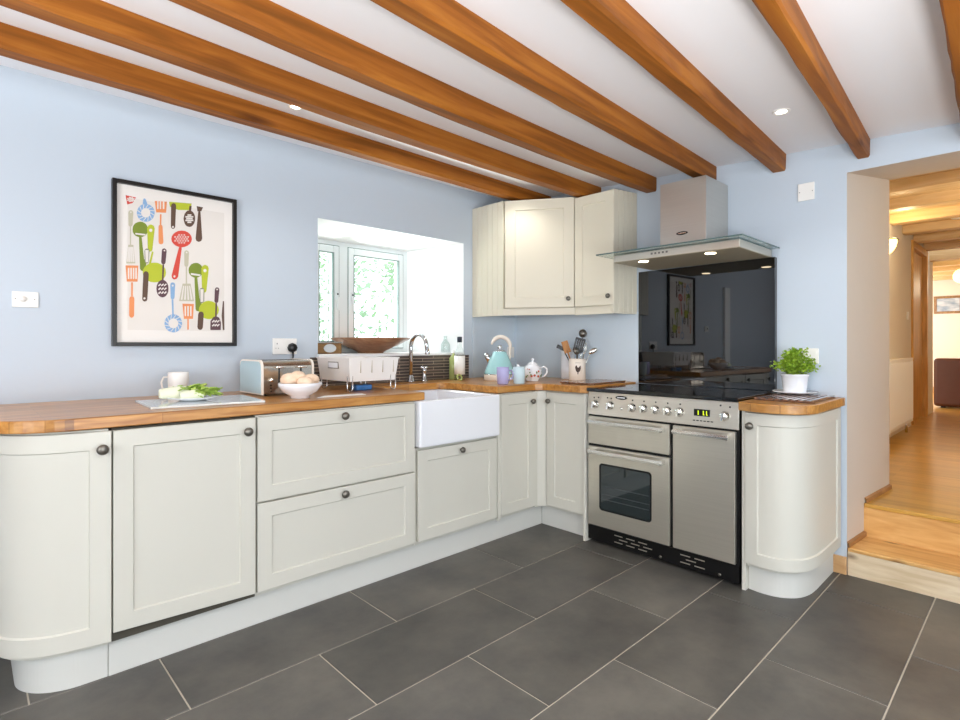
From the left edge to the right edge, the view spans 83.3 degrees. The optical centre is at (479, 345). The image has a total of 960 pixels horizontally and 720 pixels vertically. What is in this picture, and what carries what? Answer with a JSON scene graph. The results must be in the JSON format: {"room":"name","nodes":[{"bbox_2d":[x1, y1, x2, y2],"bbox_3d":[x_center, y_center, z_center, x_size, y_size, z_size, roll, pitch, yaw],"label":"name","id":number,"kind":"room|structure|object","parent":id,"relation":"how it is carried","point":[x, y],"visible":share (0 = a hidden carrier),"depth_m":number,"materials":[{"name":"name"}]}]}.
{"room":"kitchen","nodes":[
{"label":"kitchen","id":0,"kind":"room"},
{"bbox_2d":[0,65,514,404],"bbox_3d":[-1.768,0.001,2.714,5.250,2.410,0.450,0,0,-44],"label":"wall","id":1,"kind":"structure","parent":0,"point":[63,144],"depth_m":2.63,"materials":[{"name":"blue paint"}]},
{"bbox_2d":[12,291,38,307],"bbox_3d":[-1.902,-0.192,2.259,0.086,0.066,0.022,0,0,-44],"label":"dimmer switch","id":2,"kind":"object","parent":1,"relation":"attached to","point":[19,298],"visible":1,"depth_m":2.26,"materials":[{"name":"white plastic"}]},
{"bbox_2d":[111,177,236,345],"bbox_3d":[-1.483,-0.380,2.655,0.548,0.768,0.029,0,0,-44],"label":"framed print","id":3,"kind":"object","parent":1,"relation":"attached to","point":[174,251],"visible":1,"depth_m":2.64,"materials":[{"name":"black"}]},
{"bbox_2d":[272,338,296,353],"bbox_3d":[-1.097,0.006,3.035,0.140,0.090,0.011,0,0,-44],"label":"wall socket","id":4,"kind":"object","parent":1,"relation":"attached to","point":[279,345],"visible":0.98,"depth_m":3.02,"materials":[{"name":"white plastic"}]},
{"bbox_2d":[287,343,297,357],"bbox_3d":[-1.055,0.057,3.046,0.056,0.141,0.036,0,0,-44],"label":"plug","id":5,"kind":"object","parent":4,"relation":"attached to","point":[292,347],"visible":0.9,"depth_m":3.04,"materials":[{"name":"black plastic"}]},
{"bbox_2d":[318,239,406,352],"bbox_3d":[-0.847,-0.325,3.788,0.805,0.753,0.110,0,0,-44],"label":"window","id":6,"kind":"structure","parent":1,"relation":"in","point":[342,255],"depth_m":3.71,"materials":[{"name":"white wood"}]},
{"bbox_2d":[310,355,468,385],"bbox_3d":[-0.537,0.156,3.571,1.245,0.170,0.012,0,0,-44],"label":"tile backsplash","id":7,"kind":"structure","parent":1,"relation":"attached to","point":[438,365],"depth_m":3.68,"materials":[{"name":"stone"}]},
{"bbox_2d":[318,352,463,356],"bbox_3d":[-0.655,0.062,3.700,1.152,0.017,0.362,0,0,-44],"label":"trim","id":8,"kind":"structure","parent":1,"relation":"attached to","point":[401,353],"depth_m":3.51,"materials":[{"name":"white paint"}]},
{"bbox_2d":[318,342,341,353],"bbox_3d":[-0.941,0.017,3.325,0.166,0.072,0.076,0,0,-44],"label":"radio","id":9,"kind":"object","parent":8,"relation":"on","point":[323,347],"visible":0.88,"depth_m":3.30,"materials":[{"name":"brown wood"}]},
{"bbox_2d":[330,337,409,352],"bbox_3d":[-0.736,0.002,3.632,0.528,0.102,0.528,0,0,-44],"label":"fruit bowl","id":10,"kind":"object","parent":8,"relation":"on","point":[359,344],"visible":0.86,"depth_m":3.47,"materials":[{"name":"brown wood"}]},
{"bbox_2d":[472,197,575,316],"bbox_3d":[0.365,-0.613,3.929,0.467,0.806,0.734,0,0,-44],"label":"upper cabinet","id":11,"kind":"object","parent":1,"relation":"attached to","point":[523,251],"visible":0.99,"depth_m":3.77,"materials":[{"name":"beige paint"}]},
{"bbox_2d":[0,523,959,719],"bbox_3d":[0.080,1.186,0.780,5.250,0.060,4.900,0,0,-44],"label":"floor","id":12,"kind":"structure","parent":0,"point":[541,621],"depth_m":2.01,"materials":[{"name":"tile"}]},
{"bbox_2d":[0,428,111,693],"bbox_3d":[-1.620,0.722,1.998,0.319,0.868,0.770,0,0,-44],"label":"base cabinet","id":13,"kind":"object","parent":12,"relation":"on","point":[56,488],"visible":0.99,"depth_m":1.78,"materials":[{"name":"grey paint"}]},
{"bbox_2d":[108,415,254,641],"bbox_3d":[-1.327,0.657,2.278,0.490,0.738,0.770,0,0,-44],"label":"base cabinet","id":14,"kind":"object","parent":12,"relation":"on","point":[183,493],"visible":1,"depth_m":2.00,"materials":[{"name":"grey wood"}]},
{"bbox_2d":[0,377,635,433],"bbox_3d":[-0.496,0.263,2.862,3.194,0.042,1.082,0,0,-44],"label":"countertop","id":15,"kind":"structure","parent":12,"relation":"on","point":[73,415],"depth_m":2.23,"materials":[{"name":"brown wood"}]},
{"bbox_2d":[160,372,188,388],"bbox_3d":[-1.433,0.184,2.543,0.110,0.115,0.087,0,0,-44],"label":"mug","id":16,"kind":"object","parent":15,"relation":"on","point":[174,378],"visible":0.53,"depth_m":2.52,"materials":[{"name":"white ceramic"}]},
{"bbox_2d":[135,395,264,409],"bbox_3d":[-1.180,0.238,2.287,0.436,0.008,0.352,0,0,-40],"label":"chopping board","id":17,"kind":"object","parent":15,"relation":"on","point":[228,399],"visible":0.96,"depth_m":2.22,"materials":[{"name":"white glass"}]},
{"bbox_2d":[168,395,218,400],"bbox_3d":[-1.219,0.225,2.292,0.197,0.016,0.197,0,0,-44],"label":"dinner plate","id":18,"kind":"object","parent":17,"relation":"on","point":[206,396],"visible":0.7,"depth_m":2.24,"materials":[{"name":"white ceramic"}]},
{"bbox_2d":[158,383,208,399],"bbox_3d":[-1.253,0.195,2.290,0.191,0.066,0.099,0,0,-44],"label":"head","id":19,"kind":"object","parent":18,"relation":"on","point":[170,392],"visible":0.54,"depth_m":2.25},
{"bbox_2d":[179,387,222,398],"bbox_3d":[-1.171,0.202,2.279,0.075,0.051,0.169,0,0,30],"label":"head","id":20,"kind":"object","parent":18,"relation":"on","point":[198,393],"visible":0.98,"depth_m":2.26},
{"bbox_2d":[240,358,313,395],"bbox_3d":[-1.024,0.156,2.727,0.266,0.172,0.299,0,0,-44],"label":"toaster","id":21,"kind":"object","parent":15,"relation":"on","point":[259,377],"visible":0.76,"depth_m":2.61,"materials":[{"name":"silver metal"}]},
{"bbox_2d":[278,382,321,398],"bbox_3d":[-0.824,0.206,2.475,0.193,0.071,0.193,0,0,-44],"label":"serving bowl","id":22,"kind":"object","parent":15,"relation":"on","point":[295,391],"visible":0.94,"depth_m":2.41,"materials":[{"name":"white ceramic"}]},
{"bbox_2d":[280,373,297,383],"bbox_3d":[-0.861,0.156,2.454,0.090,0.061,0.080,0,0,-44],"label":"bread roll","id":23,"kind":"object","parent":22,"relation":"in","point":[288,378],"visible":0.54,"depth_m":2.42,"materials":[{"name":"beige food"}]},
{"bbox_2d":[292,371,305,378],"bbox_3d":[-0.833,0.142,2.467,0.072,0.049,0.065,0,0,-44],"label":"bread roll","id":24,"kind":"object","parent":23,"relation":"on","point":[297,374],"visible":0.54,"depth_m":2.44,"materials":[{"name":"beige food"}]},
{"bbox_2d":[297,376,313,383],"bbox_3d":[-0.792,0.167,2.443,0.076,0.052,0.068,0,0,-44],"label":"bread roll","id":25,"kind":"object","parent":22,"relation":"in","point":[302,380],"visible":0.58,"depth_m":2.42,"materials":[{"name":"beige food"}]},
{"bbox_2d":[306,374,319,382],"bbox_3d":[-0.785,0.160,2.506,0.079,0.054,0.072,0,0,-44],"label":"bread roll","id":26,"kind":"object","parent":22,"relation":"in","point":[314,377],"visible":0.52,"depth_m":2.49,"materials":[{"name":"beige food"}]},
{"bbox_2d":[318,393,365,397],"bbox_3d":[-0.672,0.241,2.588,0.268,0.001,0.073,0,0,-41],"label":"paper sheet","id":27,"kind":"object","parent":15,"relation":"on","point":[360,393],"visible":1,"depth_m":2.58,"materials":[{"name":"white paper"}]},
{"bbox_2d":[316,356,399,391],"bbox_3d":[-0.681,0.154,2.999,0.319,0.177,0.358,0,0,-44],"label":"dish rack","id":28,"kind":"object","parent":15,"relation":"on","point":[347,369],"visible":0.92,"depth_m":2.88,"materials":[{"name":"white plastic"}]},
{"bbox_2d":[317,357,398,381],"bbox_3d":[-0.680,0.129,3.000,0.308,0.122,0.350,0,0,-44],"label":"basin","id":29,"kind":"object","parent":28,"relation":"in","point":[346,369],"depth_m":2.88,"materials":[{"name":"white plastic"}]},
{"bbox_2d":[351,384,371,390],"bbox_3d":[-0.639,0.227,2.915,0.100,0.030,0.060,0,0,-44],"label":"sponge","id":30,"kind":"object","parent":15,"relation":"on","point":[357,387],"visible":0.98,"depth_m":2.89,"materials":[{"name":"blue plastic"}]},
{"bbox_2d":[407,333,429,381],"bbox_3d":[-0.358,0.081,3.537,0.169,0.324,0.222,0,0,-44],"label":"tap","id":31,"kind":"object","parent":15,"relation":"on","point":[424,368],"visible":0.98,"depth_m":3.54,"materials":[{"name":"silver metal"}]},
{"bbox_2d":[449,350,456,379],"bbox_3d":[-0.187,0.139,3.810,0.062,0.206,0.062,0,0,-44],"label":"soap bottle","id":32,"kind":"object","parent":15,"relation":"on","point":[452,376],"visible":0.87,"depth_m":3.78,"materials":[{"name":"green plastic"}]},
{"bbox_2d":[415,389,498,447],"bbox_3d":[-0.290,0.405,3.143,0.581,0.239,0.572,0,0,-44],"label":"sink","id":33,"kind":"object","parent":15,"relation":"in","point":[444,416],"visible":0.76,"depth_m":2.92,"materials":[{"name":"white ceramic"}]},
{"bbox_2d":[454,337,464,374],"bbox_3d":[-0.141,0.091,3.743,0.076,0.301,0.076,0,0,-44],"label":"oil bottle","id":34,"kind":"object","parent":15,"relation":"on","point":[459,360],"visible":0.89,"depth_m":3.71,"materials":[{"name":"white"}]},
{"bbox_2d":[484,335,512,380],"bbox_3d":[0.137,0.085,3.760,0.220,0.314,0.220,0,0,-44],"label":"kettle","id":35,"kind":"object","parent":15,"relation":"on","point":[499,358],"visible":0.8,"depth_m":3.71,"materials":[{"name":"teal plastic"}]},
{"bbox_2d":[497,367,513,384],"bbox_3d":[0.150,0.189,3.358,0.100,0.106,0.076,0,0,-44],"label":"mug","id":36,"kind":"object","parent":15,"relation":"on","point":[502,372],"visible":1,"depth_m":3.32,"materials":[{"name":"purple ceramic"}]},
{"bbox_2d":[510,367,524,383],"bbox_3d":[0.234,0.189,3.405,0.074,0.106,0.106,0,0,-44],"label":"mug","id":37,"kind":"object","parent":15,"relation":"on","point":[519,372],"visible":0.98,"depth_m":3.36,"materials":[{"name":"teal ceramic"}]},
{"bbox_2d":[516,358,547,381],"bbox_3d":[0.348,0.165,3.635,0.150,0.154,0.156,0,0,-44],"label":"teapot","id":38,"kind":"object","parent":15,"relation":"on","point":[533,372],"visible":0.9,"depth_m":3.60,"materials":[{"name":"white ceramic"}]},
{"bbox_2d":[561,349,574,378],"bbox_3d":[0.635,0.133,3.905,0.102,0.217,0.102,0,0,-44],"label":"canister","id":39,"kind":"object","parent":15,"relation":"on","point":[564,361],"visible":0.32,"depth_m":3.87,"materials":[{"name":"white ceramic"}]},
{"bbox_2d":[569,358,585,379],"bbox_3d":[0.674,0.167,3.748,0.116,0.149,0.116,0,0,-44],"label":"jar","id":40,"kind":"object","parent":15,"relation":"on","point":[577,367],"visible":0.85,"depth_m":3.70,"materials":[{"name":"beige ceramic"}]},
{"bbox_2d":[561,340,570,358],"bbox_3d":[0.614,0.085,3.751,0.100,0.238,0.010,0,0,3],"label":"wooden spatula","id":41,"kind":"object","parent":40,"relation":"in","point":[565,345],"visible":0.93,"depth_m":3.75,"materials":[{"name":"brown wood"}]},
{"bbox_2d":[573,347,579,358],"bbox_3d":[0.666,0.108,3.719,0.064,0.188,0.032,0,0,-44],"label":"serving spoon","id":42,"kind":"object","parent":40,"relation":"in","point":[576,350],"visible":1,"depth_m":3.70,"materials":[{"name":"grey metal"}]},
{"bbox_2d":[573,347,579,354],"bbox_3d":[0.666,0.040,3.719,0.064,0.052,0.032,0,0,-44],"label":"bowl","id":43,"kind":"object","parent":42,"relation":"on","point":[576,350],"depth_m":3.70,"materials":[{"name":"grey metal"}]},
{"bbox_2d":[573,337,585,358],"bbox_3d":[0.686,0.072,3.736,0.090,0.260,0.009,0,0,3],"label":"slotted turner","id":44,"kind":"object","parent":40,"relation":"in","point":[581,341],"visible":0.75,"depth_m":3.73,"materials":[{"name":"black plastic"}]},
{"bbox_2d":[579,329,586,358],"bbox_3d":[0.715,0.045,3.756,0.056,0.314,0.056,0,0,-44],"label":"ladle","id":45,"kind":"object","parent":40,"relation":"in","point":[582,333],"visible":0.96,"depth_m":3.74,"materials":[{"name":"silver metal"}]},
{"bbox_2d":[579,329,586,337],"bbox_3d":[0.715,-0.082,3.756,0.056,0.060,0.056,0,0,-44],"label":"bowl","id":46,"kind":"object","parent":45,"relation":"on","point":[582,333],"depth_m":3.74,"materials":[{"name":"grey metal"}]},
{"bbox_2d":[586,348,597,361],"bbox_3d":[0.757,0.111,3.744,0.121,0.185,0.020,0,0,3],"label":"slotted spoon","id":47,"kind":"object","parent":40,"relation":"in","point":[593,350],"visible":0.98,"depth_m":3.74,"materials":[{"name":"silver metal"}]},
{"bbox_2d":[588,348,597,353],"bbox_3d":[0.784,0.041,3.743,0.066,0.045,0.020,0,0,6],"label":"bowl","id":48,"kind":"object","parent":47,"relation":"on","point":[593,350],"depth_m":3.74,"materials":[{"name":"silver metal"}]},
{"bbox_2d":[560,379,625,384],"bbox_3d":[0.728,0.236,3.468,0.400,0.012,0.248,0,0,-44],"label":"trivet","id":49,"kind":"object","parent":15,"relation":"on","point":[588,381],"visible":1,"depth_m":3.41,"materials":[{"name":"brown wood"}]},
{"bbox_2d":[108,506,541,675],"bbox_3d":[-0.453,1.091,2.703,2.349,0.130,0.016,0,0,-44],"label":"kickboard","id":50,"kind":"object","parent":12,"relation":"on","point":[126,653],"visible":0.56,"depth_m":2.35,"materials":[{"name":"white paint"}]},
{"bbox_2d":[254,401,414,595],"bbox_3d":[-0.861,0.657,2.724,0.797,0.738,0.770,0,0,-44],"label":"drawer unit","id":51,"kind":"object","parent":12,"relation":"on","point":[335,487],"visible":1,"depth_m":2.42,"materials":[{"name":"grey paint"}]},
{"bbox_2d":[412,389,500,545],"bbox_3d":[-0.346,0.657,3.215,0.618,0.738,0.770,0,0,-44],"label":"base cabinet","id":52,"kind":"object","parent":12,"relation":"on","point":[458,484],"visible":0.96,"depth_m":2.94,"materials":[{"name":"grey paint"}]},
{"bbox_2d":[448,389,535,517],"bbox_3d":[-0.010,0.657,3.537,0.308,0.738,0.770,0,0,-44],"label":"base cabinet","id":53,"kind":"object","parent":12,"relation":"on","point":[517,408],"visible":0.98,"depth_m":3.29,"materials":[{"name":"grey paint"}]},
{"bbox_2d":[532,390,590,540],"bbox_3d":[0.678,0.722,3.491,0.620,0.868,0.368,0,0,-44],"label":"base cabinet","id":54,"kind":"object","parent":12,"relation":"on","point":[561,426],"visible":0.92,"depth_m":3.33,"materials":[{"name":"grey paint"}]},
{"bbox_2d":[542,506,582,535],"bbox_3d":[0.535,1.091,3.379,0.014,0.130,0.368,0,0,-44],"label":"kickboard","id":55,"kind":"object","parent":12,"relation":"on","point":[560,519],"visible":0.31,"depth_m":3.39,"materials":[{"name":"white paint"}]},
{"bbox_2d":[586,383,776,583],"bbox_3d":[1.110,0.703,3.047,0.589,0.906,0.860,0,0,-44],"label":"range cooker","id":56,"kind":"object","parent":12,"relation":"on","point":[665,461],"visible":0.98,"depth_m":2.83,"materials":[{"name":"silver metal"}]},
{"bbox_2d":[587,383,776,401],"bbox_3d":[1.123,0.260,3.060,0.552,0.020,0.860,0,0,-44],"label":"cooktop","id":57,"kind":"object","parent":56,"relation":"in","point":[635,390],"depth_m":2.92,"materials":[{"name":"grey glass"}]},
{"bbox_2d":[742,407,840,597],"bbox_3d":[1.517,0.732,2.630,0.598,0.848,0.278,0,0,-44],"label":"base cabinet","id":58,"kind":"object","parent":12,"relation":"on","point":[791,464],"visible":0.95,"depth_m":2.47,"materials":[{"name":"grey paint"}]},
{"bbox_2d":[739,397,844,414],"bbox_3d":[1.516,0.285,2.617,0.623,0.041,0.296,0,0,-44],"label":"countertop","id":59,"kind":"structure","parent":58,"relation":"on","point":[758,406],"depth_m":2.44,"materials":[{"name":"brown wood"}]},
{"bbox_2d":[754,393,835,403],"bbox_3d":[1.551,0.258,2.657,0.410,0.012,0.258,0,0,-44],"label":"trivet","id":60,"kind":"object","parent":59,"relation":"on","point":[808,398],"visible":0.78,"depth_m":2.60,"materials":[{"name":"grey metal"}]},
{"bbox_2d":[772,389,818,394],"bbox_3d":[1.634,0.244,2.802,0.209,0.014,0.209,0,0,-44],"label":"saucer","id":61,"kind":"object","parent":60,"relation":"on","point":[774,390],"visible":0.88,"depth_m":2.76,"materials":[{"name":"white ceramic"}]},
{"bbox_2d":[770,347,820,392],"bbox_3d":[1.631,0.127,2.809,0.224,0.240,0.207,0,0,-26],"label":"potted herb","id":62,"kind":"object","parent":61,"relation":"on","point":[792,362],"visible":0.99,"depth_m":2.76,"materials":[{"name":"green plant"}]},
{"bbox_2d":[781,373,809,392],"bbox_3d":[1.634,0.197,2.802,0.130,0.098,0.130,0,0,-44],"label":"pot","id":63,"kind":"object","parent":62,"relation":"attached to","point":[791,382],"depth_m":2.75,"materials":[{"name":"white ceramic"}]},
{"bbox_2d":[848,536,959,603],"bbox_3d":[2.285,1.113,2.459,0.266,0.187,0.980,0,0,-44],"label":"wooden step","id":64,"kind":"structure","parent":12,"relation":"on","point":[935,574],"depth_m":2.59,"materials":[{"name":"brown wood"}]},
{"bbox_2d":[864,500,959,555],"bbox_3d":[2.420,0.938,2.584,0.114,0.187,0.975,0,0,-44],"label":"wooden step","id":65,"kind":"structure","parent":64,"relation":"on","point":[929,529],"depth_m":2.74,"materials":[{"name":"brown wood"}]},
{"bbox_2d":[0,0,959,200],"bbox_3d":[0.013,-1.102,0.923,5.350,0.483,5.500,0,0,-44],"label":"ceiling","id":66,"kind":"structure","parent":0,"point":[890,58],"depth_m":2.04,"materials":[{"name":"white paint"}]},
{"bbox_2d":[0,22,550,200],"bbox_3d":[-1.303,-1.082,2.300,0.091,0.102,5.154,0,0,45],"label":"ceiling beam","id":67,"kind":"structure","parent":66,"relation":"attached to","point":[16,43],"depth_m":2.40,"materials":[{"name":"brown wood"}]},
{"bbox_2d":[0,0,600,197],"bbox_3d":[-1.004,-1.055,1.987,0.105,0.106,5.154,0,0,45],"label":"ceiling beam","id":68,"kind":"structure","parent":66,"relation":"attached to","point":[99,19],"depth_m":2.13,"materials":[{"name":"brown wood"}]},
{"bbox_2d":[169,0,656,192],"bbox_3d":[-0.709,-1.027,1.678,0.105,0.114,5.154,0,0,45],"label":"ceiling beam","id":69,"kind":"structure","parent":66,"relation":"attached to","point":[267,21],"depth_m":2.05,"materials":[{"name":"brown wood"}]},
{"bbox_2d":[370,0,716,179],"bbox_3d":[-0.397,-1.008,1.352,0.093,0.109,5.162,0,0,43],"label":"ceiling beam","id":70,"kind":"structure","parent":66,"relation":"attached to","point":[450,22],"depth_m":1.96,"materials":[{"name":"brown wood"}]},
{"bbox_2d":[561,0,785,172],"bbox_3d":[-0.123,-0.985,1.065,0.077,0.112,5.163,0,0,43],"label":"ceiling beam","id":71,"kind":"structure","parent":66,"relation":"attached to","point":[618,21],"depth_m":1.90,"materials":[{"name":"brown wood"}]},
{"bbox_2d":[772,108,790,115],"bbox_3d":[1.322,-1.024,2.368,0.072,0.010,0.072,0,0,-44],"label":"recessed light","id":72,"kind":"object","parent":66,"relation":"in","point":[782,111],"visible":1,"depth_m":2.36,"materials":[{"name":"white plastic"}]},
{"bbox_2d":[752,0,869,158],"bbox_3d":[0.150,-0.963,0.780,0.060,0.113,5.164,0,0,43],"label":"ceiling beam","id":73,"kind":"structure","parent":66,"relation":"attached to","point":[786,18],"depth_m":1.82,"materials":[{"name":"brown wood"}]},
{"bbox_2d":[939,0,959,115],"bbox_3d":[0.400,-0.942,0.517,0.091,0.107,5.158,0,0,44],"label":"ceiling beam","id":74,"kind":"structure","parent":66,"relation":"attached to","point":[950,9],"depth_m":1.57,"materials":[{"name":"brown wood"}]},
{"bbox_2d":[515,123,959,574],"bbox_3d":[2.083,0.001,3.005,0.720,2.410,5.350,0,0,-44],"label":"wall","id":75,"kind":"structure","parent":0,"point":[832,256],"depth_m":2.87,"materials":[{"name":"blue paint"}]},
{"bbox_2d":[472,312,638,381],"bbox_3d":[0.495,0.011,3.801,0.474,0.460,1.104,0,0,-44],"label":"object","id":76,"kind":"structure","parent":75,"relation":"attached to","point":[615,336],"depth_m":4.03,"materials":[{"name":"blue paint"}]},
{"bbox_2d":[575,189,636,314],"bbox_3d":[0.831,-0.605,3.621,0.244,0.798,0.357,0,0,-44],"label":"upper cabinet","id":77,"kind":"object","parent":75,"relation":"attached to","point":[605,221],"visible":0.99,"depth_m":3.54,"materials":[{"name":"beige paint"}]},
{"bbox_2d":[596,175,779,269],"bbox_3d":[1.158,-0.703,3.059,0.531,0.450,0.828,0,0,-44],"label":"extractor hood","id":78,"kind":"object","parent":75,"relation":"attached to","point":[693,211],"visible":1,"depth_m":3.01,"materials":[{"name":"metal"}]},
{"bbox_2d":[639,257,776,390],"bbox_3d":[1.326,-0.116,3.250,0.033,0.730,0.837,0,0,-44],"label":"backsplash","id":79,"kind":"structure","parent":75,"relation":"attached to","point":[710,325],"depth_m":3.20,"materials":[{"name":"black glass"}]},
{"bbox_2d":[798,182,814,201],"bbox_3d":[1.723,-0.811,2.853,0.009,0.092,0.078,0,0,-44],"label":"blank wall plate","id":80,"kind":"object","parent":75,"relation":"attached to","point":[806,191],"visible":1,"depth_m":2.85,"materials":[{"name":"white plastic"}]},
{"bbox_2d":[803,348,818,363],"bbox_3d":[1.737,0.056,2.837,0.011,0.080,0.075,0,0,-44],"label":"wall socket","id":81,"kind":"object","parent":75,"relation":"attached to","point":[814,352],"visible":0.75,"depth_m":2.83,"materials":[{"name":"white plastic"}]},
{"bbox_2d":[833,554,846,574],"bbox_3d":[1.825,1.112,2.743,0.015,0.088,0.063,0,0,-44],"label":"baseboard","id":82,"kind":"structure","parent":75,"relation":"attached to","point":[839,562],"depth_m":2.74,"materials":[{"name":"brown wood"}]},
{"bbox_2d":[847,484,891,546],"bbox_3d":[2.136,0.918,2.949,0.723,0.202,0.012,0,0,-39],"label":"baseboard","id":83,"kind":"structure","parent":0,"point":[863,534],"depth_m":2.91,"materials":[{"name":"brown wood"}]},
{"bbox_2d":[889,224,932,436],"bbox_3d":[4.539,-0.170,4.502,4.900,2.028,1.920,0,0,-44],"label":"wall","id":84,"kind":"structure","parent":0,"point":[900,258],"depth_m":5.37,"materials":[{"name":"beige paint"}]},
{"bbox_2d":[889,238,898,253],"bbox_3d":[3.585,-0.857,4.704,0.242,0.136,0.102,0,0,-44],"label":"wall sconce","id":85,"kind":"object","parent":84,"relation":"attached to","point":[892,241],"visible":0.52,"depth_m":4.66,"materials":[{"name":"white glass"}]},
{"bbox_2d":[889,358,912,443],"bbox_3d":[3.789,0.483,4.903,1.110,0.723,0.085,0,0,-44],"label":"radiator","id":86,"kind":"object","parent":84,"relation":"attached to","point":[900,369],"visible":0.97,"depth_m":4.78,"materials":[{"name":"white metal"}]},
{"bbox_2d":[911,240,927,424],"bbox_3d":[4.908,-0.135,6.099,1.040,1.958,0.120,0,0,-44],"label":"door","id":87,"kind":"structure","parent":84,"relation":"in","point":[919,255],"depth_m":6.25,"materials":[{"name":"brown wood"}]},
{"bbox_2d":[873,394,959,514],"bbox_3d":[5.121,0.859,6.151,8.740,0.030,3.700,0,0,-44],"label":"floor","id":88,"kind":"structure","parent":0,"point":[924,461],"depth_m":3.82,"materials":[{"name":"brown wood"}]},
{"bbox_2d":[934,358,959,407],"bbox_3d":[7.121,0.510,7.018,0.950,0.668,1.790,0,0,-44],"label":"sofa","id":89,"kind":"object","parent":88,"relation":"on","point":[946,370],"visible":1,"depth_m":7.24,"materials":[{"name":"brown leather"}]},
{"bbox_2d":[889,167,959,243],"bbox_3d":[4.323,-1.214,4.351,4.380,0.060,1.800,0,0,-44],"label":"ceiling","id":90,"kind":"structure","parent":0,"point":[958,186],"depth_m":4.30,"materials":[{"name":"white paint"}]},
{"bbox_2d":[889,169,959,195],"bbox_3d":[3.465,-1.146,3.476,0.130,0.085,1.720,0,0,-44],"label":"beam","id":91,"kind":"structure","parent":90,"relation":"attached to","point":[949,178],"depth_m":3.78,"materials":[{"name":"brown wood"}]},
{"bbox_2d":[889,189,959,212],"bbox_3d":[3.899,-1.146,3.891,0.130,0.085,1.720,0,0,-44],"label":"beam","id":92,"kind":"structure","parent":90,"relation":"attached to","point":[950,196],"depth_m":4.24,"materials":[{"name":"brown wood"}]},
{"bbox_2d":[889,205,959,225],"bbox_3d":[4.362,-1.146,4.333,0.130,0.085,1.720,0,0,-44],"label":"beam","id":93,"kind":"structure","parent":90,"relation":"attached to","point":[952,211],"depth_m":4.74,"materials":[{"name":"brown wood"}]},
{"bbox_2d":[902,219,959,234],"bbox_3d":[4.825,-1.146,4.775,0.130,0.085,1.720,0,0,-44],"label":"beam","id":94,"kind":"structure","parent":90,"relation":"attached to","point":[945,225],"depth_m":5.20,"materials":[{"name":"brown wood"}]},
{"bbox_2d":[913,230,959,243],"bbox_3d":[5.295,-1.146,5.224,0.130,0.085,1.720,0,0,-44],"label":"beam","id":95,"kind":"structure","parent":90,"relation":"attached to","point":[954,234],"depth_m":5.67,"materials":[{"name":"brown wood"}]},
{"bbox_2d":[923,240,959,250],"bbox_3d":[5.801,-1.146,5.708,0.130,0.085,1.720,0,0,-44],"label":"beam","id":96,"kind":"structure","parent":90,"relation":"attached to","point":[954,244],"depth_m":6.17,"materials":[{"name":"brown wood"}]},
{"bbox_2d":[933,279,959,386],"bbox_3d":[6.950,-0.350,7.899,3.680,2.388,3.800,0,0,-44],"label":"wall","id":97,"kind":"structure","parent":0,"point":[946,327],"depth_m":9.29,"materials":[{"name":"beige paint"}]},
{"bbox_2d":[929,248,959,261],"bbox_3d":[6.109,-1.139,6.058,0.160,0.210,1.800,0,0,-44],"label":"trim","id":98,"kind":"structure","parent":97,"relation":"attached to","point":[949,254],"depth_m":6.50,"materials":[{"name":"brown wood"}]},
{"bbox_2d":[934,295,959,313],"bbox_3d":[8.033,-0.694,9.266,0.025,0.300,0.380,0,0,-44],"label":"picture","id":99,"kind":"object","parent":97,"relation":"attached to","point":[942,304],"visible":1,"depth_m":9.27,"materials":[{"name":"brown wood"}]},
{"bbox_2d":[937,298,959,311],"bbox_3d":[8.035,-0.694,9.268,0.010,0.220,0.300,0,0,-44],"label":"print","id":100,"kind":"object","parent":99,"relation":"attached to","point":[943,304],"depth_m":9.26},
{"bbox_3d":[6.907,-1.244,7.858,3.800,0.080,3.700,0,0,-44],"label":"ceiling","id":101,"kind":"structure","parent":0,"visible":0},
{"bbox_2d":[933,275,952,280],"bbox_3d":[8.100,-1.161,8.998,0.100,0.095,3.600,0,0,-44],"label":"beam","id":102,"kind":"structure","parent":101,"relation":"attached to","point":[938,277],"depth_m":9.17,"materials":[{"name":"brown wood"}]},
{"bbox_2d":[933,271,954,276],"bbox_3d":[7.594,-1.161,8.514,0.100,0.095,3.600,0,0,-44],"label":"beam","id":103,"kind":"structure","parent":101,"relation":"attached to","point":[946,273],"depth_m":8.63,"materials":[{"name":"brown wood"}]},
{"bbox_2d":[933,260,959,266],"bbox_3d":[6.581,-1.161,7.547,0.100,0.095,3.600,0,0,-44],"label":"beam","id":104,"kind":"structure","parent":101,"relation":"attached to","point":[949,262],"depth_m":7.55,"materials":[{"name":"brown wood"}]},
{"bbox_2d":[933,265,959,271],"bbox_3d":[7.088,-1.161,8.030,0.100,0.095,3.600,0,0,-44],"label":"beam","id":105,"kind":"structure","parent":101,"relation":"attached to","point":[956,267],"depth_m":8.07,"materials":[{"name":"brown wood"}]},
{"bbox_2d":[953,269,959,282],"bbox_3d":[6.497,-1.019,7.273,0.200,0.370,0.200,0,0,-44],"label":"pendant lamp","id":106,"kind":"object","parent":101,"relation":"hanging from","point":[956,276],"visible":1,"depth_m":7.26,"materials":[{"name":"white glass"}]},
{"bbox_3d":[-8.181,1.506,14.672,30.000,0.100,25.400,0,0,-44],"label":"lawn","id":107,"kind":"structure","parent":0,"visible":0},
{"bbox_2d":[320,253,393,340],"bbox_3d":[-1.698,-0.979,8.120,2.347,3.175,2.282,0,0,-44],"label":"shrub","id":108,"kind":"object","parent":107,"relation":"on","point":[388,267],"visible":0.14,"depth_m":7.71,"materials":[{"name":"green plant"}]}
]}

